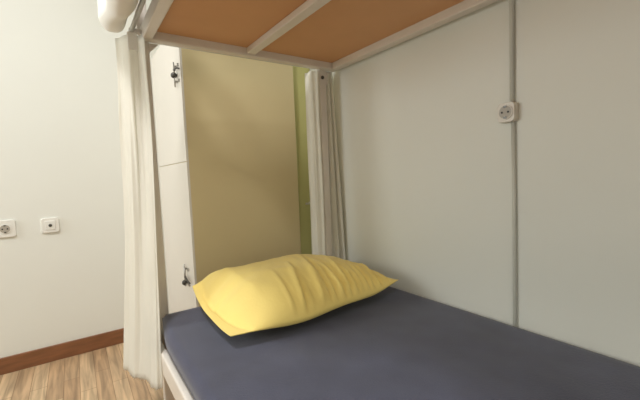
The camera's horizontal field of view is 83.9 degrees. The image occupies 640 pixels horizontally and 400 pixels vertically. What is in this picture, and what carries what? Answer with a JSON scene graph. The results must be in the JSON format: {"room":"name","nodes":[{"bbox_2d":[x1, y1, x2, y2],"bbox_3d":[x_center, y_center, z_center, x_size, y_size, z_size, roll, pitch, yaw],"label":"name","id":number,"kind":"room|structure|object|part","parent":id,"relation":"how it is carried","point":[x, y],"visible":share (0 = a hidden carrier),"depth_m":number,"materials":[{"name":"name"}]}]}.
{"room":"dormitory","nodes":[
{"label":"dormitory","id":0,"kind":"room"},
{"bbox_2d":[0,343,163,399],"bbox_3d":[-0.569,0.991,0.051,3.500,0.100,4.160,-5,5,-35],"label":"floor","id":1,"kind":"structure","parent":0,"point":[99,374],"depth_m":1.67,"materials":[{"name":"laminate"}]},
{"bbox_2d":[151,45,300,312],"bbox_3d":[-0.542,-0.025,2.032,0.610,1.640,0.660,-5,5,-35],"label":"locker","id":2,"kind":"object","parent":1,"relation":"on","point":[226,131],"visible":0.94,"depth_m":1.77,"materials":[{"name":"beige laminate"}]},
{"bbox_3d":[-0.794,-0.500,1.851,0.006,0.626,0.629,-5,5,-35],"label":"door","id":3,"kind":"part","parent":2,"relation":"part of","materials":[{"name":"white metal"}]},
{"bbox_3d":[-0.762,0.289,1.907,0.006,0.950,0.629,-5,5,-35],"label":"door","id":4,"kind":"part","parent":2,"relation":"part of","materials":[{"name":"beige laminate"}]},
{"bbox_3d":[-0.590,-0.014,1.627,0.004,1.580,0.004,-5,5,-35],"label":"edge trim","id":5,"kind":"part","parent":2,"relation":"part of","materials":[{"name":"white metal"}]},
{"bbox_2d":[293,66,311,253],"bbox_3d":[-0.078,-0.042,2.006,0.123,1.640,0.041,-5,5,-35],"label":"filler panel","id":6,"kind":"object","parent":1,"relation":"on","point":[298,72],"visible":0.46,"depth_m":1.99,"materials":[{"name":"green paint"}]},
{"bbox_2d":[129,0,498,399],"bbox_3d":[0.272,-0.176,0.754,0.924,2.058,2.074,-5,5,-35],"label":"bunk bed","id":7,"kind":"object","parent":1,"relation":"on","point":[322,36],"visible":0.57,"depth_m":1.30,"materials":[{"name":"beige paint"}]},
{"bbox_2d":[97,0,138,32],"bbox_3d":[-0.556,-0.656,1.000,0.094,0.259,0.660,-5,5,-35],"label":"lamp","id":8,"kind":"object","parent":7,"relation":"hanging from","point":[113,15],"visible":1,"depth_m":1.05,"materials":[{"name":"white fabric"}]},
{"bbox_3d":[-0.109,-0.561,0.455,0.015,0.015,1.968,-5,5,-35],"label":"curtain rod","id":9,"kind":"part","parent":7,"relation":"part of","materials":[{"name":"silver metal"}]},
{"bbox_2d":[115,31,162,389],"bbox_3d":[-0.632,0.025,1.255,0.251,1.221,0.120,0,5,33],"label":"curtain","id":10,"kind":"object","parent":7,"relation":"hanging from","point":[142,337],"visible":1,"depth_m":1.28,"materials":[{"name":"white fabric"}]},
{"bbox_3d":[-0.636,-0.180,1.341,0.036,2.044,0.035,-5,5,-35],"label":"post","id":11,"kind":"part","parent":7,"relation":"part of","materials":[{"name":"white metal"}]},
{"bbox_3d":[-0.073,-0.567,0.487,0.035,0.050,1.908,-5,5,-35],"label":"rail","id":12,"kind":"part","parent":7,"relation":"part of","materials":[{"name":"white metal"}]},
{"bbox_3d":[-0.060,0.585,0.543,0.024,0.073,1.976,-5,5,-35],"label":"rail","id":13,"kind":"part","parent":7,"relation":"part of","materials":[{"name":"white metal"}]},
{"bbox_3d":[-0.281,-0.632,1.523,0.877,0.050,0.036,-5,5,-35],"label":"rail","id":14,"kind":"part","parent":7,"relation":"part of","materials":[{"name":"white metal"}]},
{"bbox_3d":[-0.305,-0.634,1.589,0.857,0.012,0.012,-5,5,-35],"label":"curtain rod","id":15,"kind":"part","parent":7,"relation":"part of","materials":[{"name":"beige paint"}]},
{"bbox_3d":[0.018,-0.239,1.793,0.038,2.044,0.035,-5,5,-35],"label":"post","id":16,"kind":"part","parent":7,"relation":"part of","materials":[{"name":"white metal"}]},
{"bbox_2d":[305,70,345,259],"bbox_3d":[0.030,-0.134,1.794,0.170,1.003,0.064,-3,4,-9],"label":"curtain","id":17,"kind":"object","parent":7,"relation":"hanging from","point":[311,78],"visible":0.86,"depth_m":1.79,"materials":[{"name":"beige fabric"}]},
{"bbox_2d":[162,286,639,399],"bbox_3d":[0.311,0.502,0.803,0.918,0.134,1.966,-5,5,-35],"label":"mattress","id":18,"kind":"object","parent":7,"relation":"on","point":[392,343],"visible":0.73,"depth_m":0.96,"materials":[{"name":"fabric"}]},
{"bbox_2d":[192,254,396,336],"bbox_3d":[-0.087,0.323,1.399,0.710,0.174,0.470,-4,6,-34],"label":"pillow","id":19,"kind":"object","parent":18,"relation":"on","point":[286,290],"visible":1,"depth_m":1.25,"materials":[{"name":"yellow fabric"}]},
{"bbox_3d":[0.617,-0.629,0.963,0.038,0.050,1.908,-5,5,-35],"label":"rail","id":20,"kind":"part","parent":7,"relation":"part of","materials":[{"name":"white metal"}]},
{"bbox_2d":[0,0,169,357],"bbox_3d":[-1.825,-0.472,1.589,3.400,2.700,0.100,-5,5,-35],"label":"wall","id":21,"kind":"structure","parent":0,"point":[60,153],"depth_m":1.86,"materials":[{"name":"paint"}]},
{"bbox_2d":[0,220,16,237],"bbox_3d":[-1.540,0.142,1.742,0.083,0.086,0.016,-5,5,-35],"label":"wall socket","id":22,"kind":"object","parent":21,"relation":"attached to","point":[7,227],"visible":1,"depth_m":1.75,"materials":[{"name":"white plastic"}]},
{"bbox_2d":[41,217,59,232],"bbox_3d":[-1.394,0.131,1.842,0.077,0.077,0.018,-5,5,-35],"label":"outlet","id":23,"kind":"object","parent":21,"relation":"attached to","point":[48,225],"visible":1,"depth_m":1.84,"materials":[{"name":"white plastic"}]},
{"bbox_3d":[-1.392,0.131,1.838,0.042,0.046,0.003,-5,5,-35],"label":"plate","id":24,"kind":"part","parent":23,"relation":"part of","materials":[{"name":"white plastic"}]},
{"bbox_2d":[0,328,123,374],"bbox_3d":[-1.995,0.858,1.459,2.575,0.082,0.013,-5,5,-35],"label":"baseboard","id":25,"kind":"structure","parent":21,"relation":"attached to","point":[12,363],"depth_m":1.88,"materials":[{"name":"brown wood"}]},
{"bbox_2d":[310,0,639,366],"bbox_3d":[0.768,-0.531,0.914,0.100,2.700,4.160,-5,5,-35],"label":"wall","id":26,"kind":"structure","parent":0,"point":[425,161],"depth_m":1.13,"materials":[{"name":"paint"}]},
{"bbox_2d":[497,101,518,123],"bbox_3d":[0.581,-0.272,1.105,0.030,0.062,0.055,-5,5,-35],"label":"socket","id":27,"kind":"object","parent":26,"relation":"attached to","point":[508,112],"visible":1,"depth_m":1.09,"materials":[{"name":"beige plastic"}]},
{"bbox_2d":[509,0,513,101],"bbox_3d":[0.559,-1.091,1.042,0.013,1.582,0.013,-5,5,-35],"label":"conduit","id":28,"kind":"object","parent":26,"relation":"attached to","point":[511,2],"visible":0.93,"depth_m":1.08,"materials":[{"name":"grey paint"}]},
{"bbox_2d":[511,122,516,326],"bbox_3d":[0.620,0.275,1.135,0.012,1.035,0.017,-5,5,-35],"label":"conduit","id":29,"kind":"object","parent":26,"relation":"attached to","point":[513,148],"visible":0.75,"depth_m":1.12,"materials":[{"name":"grey paint"}]}
]}

